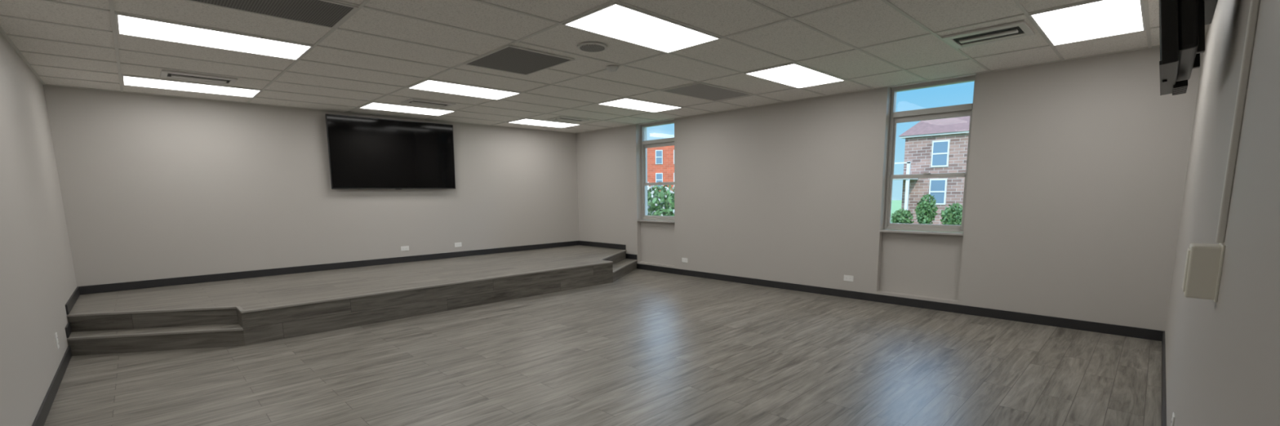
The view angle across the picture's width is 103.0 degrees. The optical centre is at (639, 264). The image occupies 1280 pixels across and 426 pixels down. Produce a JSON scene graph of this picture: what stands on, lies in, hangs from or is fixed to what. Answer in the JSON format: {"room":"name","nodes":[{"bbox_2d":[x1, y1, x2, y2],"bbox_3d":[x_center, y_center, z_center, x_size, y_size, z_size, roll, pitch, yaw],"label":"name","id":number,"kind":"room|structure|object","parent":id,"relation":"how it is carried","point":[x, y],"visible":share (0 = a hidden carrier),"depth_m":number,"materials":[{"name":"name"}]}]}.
{"room":"empty meeting room","nodes":[
{"label":"empty meeting room","id":0,"kind":"room"},
{"bbox_2d":[0,31,76,425],"bbox_3d":[-3.694,-0.310,2.648,0.300,2.968,9.273,-8,11,-44],"label":"wall","id":1,"kind":"structure","parent":0,"point":[37,279],"depth_m":3.93,"materials":[{"name":"paint"}]},
{"bbox_2d":[31,286,79,425],"bbox_3d":[-3.562,0.915,2.927,0.014,0.461,9.259,-8,11,-44],"label":"baseboard","id":2,"kind":"structure","parent":1,"relation":"attached to","point":[42,415],"depth_m":4.12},
{"bbox_2d":[54,332,59,349],"bbox_3d":[-5.033,0.656,4.396,0.009,0.135,0.082,-8,11,-44],"label":"wall outlet","id":3,"kind":"object","parent":1,"relation":"attached to","point":[55,334],"visible":1,"depth_m":4.37,"materials":[{"name":"plastic"}]},
{"bbox_2d":[43,84,579,294],"bbox_3d":[-4.216,-1.169,8.792,8.260,2.968,0.300,-8,11,-44],"label":"wall","id":4,"kind":"structure","parent":0,"point":[153,187],"depth_m":7.28,"materials":[{"name":"paint"}]},
{"bbox_2d":[78,240,579,294],"bbox_3d":[-4.093,-0.092,8.831,7.660,0.101,0.014,-8,11,-44],"label":"baseboard","id":5,"kind":"structure","parent":4,"relation":"attached to","point":[93,289],"depth_m":7.69,"materials":[{"name":"black rubber"}]},
{"bbox_2d":[324,113,455,189],"bbox_3d":[-4.079,-1.835,8.505,1.990,1.138,0.126,-8,11,-44],"label":"wall-mounted television","id":6,"kind":"object","parent":4,"relation":"attached to","point":[364,153],"visible":1,"depth_m":8.39,"materials":[{"name":"black plastic"}]},
{"bbox_2d":[400,245,408,251],"bbox_3d":[-4.076,-0.283,8.827,0.135,0.082,0.009,-8,11,-44],"label":"wall outlet","id":7,"kind":"object","parent":4,"relation":"attached to","point":[402,248],"visible":1,"depth_m":8.82,"materials":[{"name":"plastic"}]},
{"bbox_2d":[454,242,462,247],"bbox_3d":[-3.392,-0.375,9.494,0.135,0.082,0.009,-8,11,-44],"label":"wall outlet","id":8,"kind":"object","parent":4,"relation":"attached to","point":[456,244],"visible":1,"depth_m":9.49,"materials":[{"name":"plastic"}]},
{"bbox_2d":[44,268,1161,425],"bbox_3d":[-0.840,0.811,5.626,8.260,0.150,9.873,-8,11,-44],"label":"floor","id":9,"kind":"structure","parent":0,"point":[642,348],"depth_m":4.35,"materials":[{"name":"plastic"}]},
{"bbox_2d":[66,244,637,355],"bbox_3d":[-3.147,0.259,7.912,7.658,0.360,2.701,-8,11,-44],"label":"stage platform","id":10,"kind":"object","parent":9,"relation":"on","point":[243,312],"visible":0.99,"depth_m":6.18,"materials":[{"name":"wood"}]},
{"bbox_2d":[0,0,1208,133],"bbox_3d":[-0.875,-2.127,5.212,8.260,0.151,9.873,-8,11,-44],"label":"ceiling","id":11,"kind":"structure","parent":0,"point":[384,48],"depth_m":4.75,"materials":[{"name":"tile"}]},
{"bbox_2d":[121,75,261,97],"bbox_3d":[-5.312,-2.117,6.067,1.216,0.012,0.616,-8,11,-44],"label":"ceiling light panel","id":12,"kind":"object","parent":11,"relation":"in","point":[126,80],"depth_m":6.02,"materials":[{"name":"white plastic"}]},
{"bbox_2d":[160,69,237,85],"bbox_3d":[-4.849,-2.052,5.601,0.620,0.022,0.420,-8,11,-44],"label":"ceiling vent","id":13,"kind":"object","parent":11,"relation":"in","point":[169,74],"visible":1,"depth_m":5.56,"materials":[{"name":"metal"}]},
{"bbox_2d":[115,13,312,60],"bbox_3d":[-3.516,-1.884,4.258,1.216,0.012,0.616,-8,11,-44],"label":"ceiling light panel","id":14,"kind":"object","parent":11,"relation":"in","point":[126,24],"depth_m":4.19,"materials":[{"name":"white plastic"}]},
{"bbox_2d":[186,0,358,28],"bbox_3d":[-2.618,-1.768,3.353,1.216,0.013,0.616,-8,11,-44],"label":"ceiling vent","id":15,"kind":"object","parent":11,"relation":"in","point":[324,13],"visible":1,"depth_m":3.58,"materials":[{"name":"metal"}]},
{"bbox_2d":[359,102,455,115],"bbox_3d":[-3.545,-2.381,7.787,1.216,0.012,0.616,-8,11,-44],"label":"ceiling light panel","id":16,"kind":"object","parent":11,"relation":"in","point":[372,105],"depth_m":7.74,"materials":[{"name":"white plastic"}]},
{"bbox_2d":[400,97,455,107],"bbox_3d":[-3.033,-2.313,7.300,0.620,0.022,0.420,-8,11,-44],"label":"ceiling vent","id":17,"kind":"object","parent":11,"relation":"in","point":[411,101],"visible":1,"depth_m":7.26,"materials":[{"name":"metal"}]},
{"bbox_2d":[407,79,520,99],"bbox_3d":[-2.198,-2.206,6.430,1.216,0.012,0.616,-8,11,-44],"label":"ceiling light panel","id":18,"kind":"object","parent":11,"relation":"in","point":[430,85],"depth_m":6.38,"materials":[{"name":"white plastic"}]},
{"bbox_2d":[462,44,574,75],"bbox_3d":[-1.212,-2.026,5.070,0.736,0.013,0.876,-8,11,-44],"label":"ceiling vent","id":19,"kind":"object","parent":11,"relation":"in","point":[508,58],"visible":1,"depth_m":5.03,"materials":[{"name":"metal"}]},
{"bbox_2d":[507,118,581,128],"bbox_3d":[-1.778,-2.645,9.507,1.216,0.012,0.616,-8,11,-44],"label":"ceiling light panel","id":20,"kind":"object","parent":11,"relation":"in","point":[525,121],"depth_m":9.48,"materials":[{"name":"white plastic"}]},
{"bbox_2d":[546,115,589,123],"bbox_3d":[-1.273,-2.582,9.055,0.620,0.022,0.420,-8,11,-44],"label":"ceiling vent","id":21,"kind":"object","parent":11,"relation":"in","point":[561,118],"visible":1,"depth_m":9.01,"materials":[{"name":"metal"}]},
{"bbox_2d":[577,41,607,52],"bbox_3d":[-0.431,-1.963,4.594,0.270,0.018,0.270,-8,11,-44],"label":"ceiling speaker","id":22,"kind":"object","parent":11,"relation":"in","point":[591,46],"depth_m":4.55},
{"bbox_2d":[605,65,618,71],"bbox_3d":[-0.290,-2.054,5.344,0.130,0.048,0.130,-8,11,-44],"label":"smoke detector","id":23,"kind":"object","parent":11,"relation":"attached to","point":[611,68],"visible":1,"depth_m":5.31,"materials":[{"name":"white plastic"}]},
{"bbox_2d":[596,97,683,112],"bbox_3d":[0.018,-2.411,7.698,1.216,0.012,0.616,-8,11,-44],"label":"ceiling light panel","id":24,"kind":"object","parent":11,"relation":"in","point":[626,103],"depth_m":7.64,"materials":[{"name":"white plastic"}]},
{"bbox_2d":[562,2,720,53],"bbox_3d":[0.047,-1.914,4.169,1.216,0.012,0.616,-8,11,-44],"label":"ceiling light panel","id":25,"kind":"object","parent":11,"relation":"in","point":[615,20],"depth_m":4.09,"materials":[{"name":"white plastic"}]},
{"bbox_2d":[660,81,752,101],"bbox_3d":[0.901,-2.289,6.751,1.136,0.013,0.656,-8,11,-44],"label":"ceiling vent","id":26,"kind":"object","parent":11,"relation":"in","point":[704,91],"visible":1,"depth_m":6.71,"materials":[{"name":"metal"}]},
{"bbox_2d":[744,62,845,88],"bbox_3d":[1.814,-2.178,5.889,1.216,0.012,0.616,-8,11,-44],"label":"ceiling light panel","id":27,"kind":"object","parent":11,"relation":"in","point":[796,75],"depth_m":5.83,"materials":[{"name":"white plastic"}]},
{"bbox_2d":[942,20,1035,48],"bbox_3d":[3.004,-1.976,4.394,0.480,0.022,0.580,-8,11,-44],"label":"ceiling vent","id":28,"kind":"object","parent":11,"relation":"in","point":[1020,28],"visible":1,"depth_m":4.36,"materials":[{"name":"metal"}]},
{"bbox_2d":[1028,0,1146,45],"bbox_3d":[3.610,-1.944,4.080,1.216,0.012,0.616,-8,11,-44],"label":"ceiling light panel","id":29,"kind":"object","parent":11,"relation":"in","point":[1097,19],"depth_m":4.03,"materials":[{"name":"white plastic"}]},
{"bbox_2d":[576,46,1203,331],"bbox_3d":[1.978,-1.156,8.169,0.300,2.968,9.273,-8,11,-44],"label":"wall","id":30,"kind":"structure","parent":0,"point":[1077,167],"depth_m":6.04,"materials":[{"name":"paint"}]},
{"bbox_2d":[636,219,674,222],"bbox_3d":[0.332,-0.838,9.777,0.142,0.027,0.986,-8,11,-44],"label":"trim","id":31,"kind":"structure","parent":30,"relation":"attached to","point":[642,220],"depth_m":9.71,"materials":[{"name":"paint"}]},
{"bbox_2d":[640,120,674,221],"bbox_3d":[0.400,-1.769,9.724,0.100,1.826,0.982,-8,11,-44],"label":"window","id":32,"kind":"structure","parent":30,"relation":"in","point":[645,144],"depth_m":9.91,"materials":[{"name":"metal"}]},
{"bbox_2d":[681,257,687,262],"bbox_3d":[0.818,-0.086,9.302,0.009,0.082,0.135,-8,11,-44],"label":"wall outlet","id":33,"kind":"object","parent":30,"relation":"attached to","point":[683,260],"visible":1,"depth_m":9.30,"materials":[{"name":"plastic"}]},
{"bbox_2d":[843,275,853,281],"bbox_3d":[2.937,0.190,7.168,0.009,0.082,0.135,-8,11,-44],"label":"wall outlet","id":34,"kind":"object","parent":30,"relation":"attached to","point":[850,278],"visible":1,"depth_m":7.17,"materials":[{"name":"plastic"}]},
{"bbox_2d":[579,240,1163,341],"bbox_3d":[1.886,0.103,8.230,0.014,0.461,9.259,-8,11,-44],"label":"baseboard","id":35,"kind":"structure","parent":30,"relation":"attached to","point":[1117,330],"depth_m":6.48,"materials":[{"name":"black rubber"}]},
{"bbox_2d":[880,229,963,235],"bbox_3d":[3.588,-0.415,6.498,0.142,0.027,0.966,-8,11,-44],"label":"trim","id":36,"kind":"structure","parent":30,"relation":"attached to","point":[882,230],"depth_m":6.44,"materials":[{"name":"paint"}]},
{"bbox_2d":[884,76,975,232],"bbox_3d":[3.656,-1.346,6.445,0.100,1.826,0.962,-8,11,-44],"label":"window","id":37,"kind":"structure","parent":30,"relation":"in","point":[966,109],"depth_m":6.47,"materials":[{"name":"metal"}]},
{"bbox_2d":[1164,0,1279,425],"bbox_3d":[2.500,-0.296,2.026,8.260,2.968,0.300,-8,11,-44],"label":"wall","id":38,"kind":"structure","parent":0,"point":[1223,357],"depth_m":1.35,"materials":[{"name":"paint"}]},
{"bbox_2d":[1160,331,1166,425],"bbox_3d":[2.407,1.107,2.337,7.632,0.105,0.014,-8,11,-44],"label":"baseboard","id":39,"kind":"structure","parent":38,"relation":"attached to","point":[1163,415],"depth_m":3.66,"materials":[{"name":"black rubber"}]},
{"bbox_2d":[1170,412,1174,425],"bbox_3d":[2.640,0.807,2.527,0.082,0.135,0.009,-8,11,-44],"label":"wall outlet","id":40,"kind":"object","parent":38,"relation":"attached to","point":[1173,413],"visible":1,"depth_m":2.50,"materials":[{"name":"plastic"}]},
{"bbox_2d":[1159,0,1217,95],"bbox_3d":[2.403,-1.152,2.255,0.258,0.648,1.129,6,11,41],"label":"television","id":41,"kind":"object","parent":38,"relation":"attached to","point":[1182,23],"visible":1,"depth_m":2.02,"materials":[{"name":"black plastic"}]},
{"bbox_2d":[1182,243,1225,302],"bbox_3d":[1.738,0.018,1.574,0.132,0.170,0.072,-8,11,-44],"label":"wall control box","id":42,"kind":"object","parent":38,"relation":"attached to","point":[1204,262],"visible":0.91,"depth_m":1.53,"materials":[{"name":"beige plastic"}]},
{"bbox_2d":[1215,0,1260,243],"bbox_3d":[1.747,-0.801,1.440,0.036,1.483,0.020,-8,11,-44],"label":"channel","id":43,"kind":"object","parent":38,"relation":"attached to","point":[1255,4],"visible":1,"depth_m":1.48,"materials":[{"name":"paint"}]},
{"label":"outside","id":44,"kind":"structure","parent":0,"visible":0},
{"bbox_2d":[890,200,915,231],"bbox_3d":[38.108,-7.680,70.979,139.700,0.100,210.000,-8,11,-44],"label":"lawn","id":45,"kind":"structure","parent":44,"point":[895,204],"depth_m":86.92,"materials":[{"name":"green plant"}]},
{"bbox_2d":[647,145,674,204],"bbox_3d":[2.352,-10.591,64.042,32.200,8.450,10.270,0,8,2],"label":"brick apartment building","id":46,"kind":"structure","parent":45,"relation":"on","point":[660,160],"depth_m":58.89,"materials":[{"name":"brick"}]},
{"bbox_2d":[647,185,674,221],"bbox_3d":[1.126,-2.448,25.287,3.337,3.170,3.082,-8,11,-44],"label":"leafy tree","id":47,"kind":"object","parent":45,"relation":"on","point":[658,202],"visible":0.25,"depth_m":24.36,"materials":[{"name":"green plant"}]},
{"bbox_2d":[890,208,914,223],"bbox_3d":[18.008,-3.147,34.922,1.583,1.480,1.511,-8,11,-44],"label":"leafy bush","id":48,"kind":"object","parent":45,"relation":"on","point":[901,216],"visible":0.84,"depth_m":34.62,"materials":[{"name":"green plant"}]},
{"bbox_2d":[914,194,937,224],"bbox_3d":[18.989,-3.538,33.721,1.399,2.438,1.310,-8,11,-44],"label":"leafy bush","id":49,"kind":"object","parent":45,"relation":"on","point":[926,212],"visible":0.97,"depth_m":33.43,"materials":[{"name":"green plant"}]},
{"bbox_2d":[893,115,969,224],"bbox_3d":[28.079,-7.505,37.982,12.600,9.000,16.200,-8,11,-44],"label":"brick house","id":50,"kind":"structure","parent":45,"relation":"on","point":[934,146],"depth_m":38.10,"materials":[{"name":"brown brick"}]},
{"bbox_2d":[939,202,962,225],"bbox_3d":[20.264,-3.100,32.761,1.727,1.868,1.658,-8,11,-44],"label":"leafy bush","id":51,"kind":"object","parent":45,"relation":"on","point":[952,215],"visible":0.83,"depth_m":32.51,"materials":[{"name":"green plant"}]}
]}

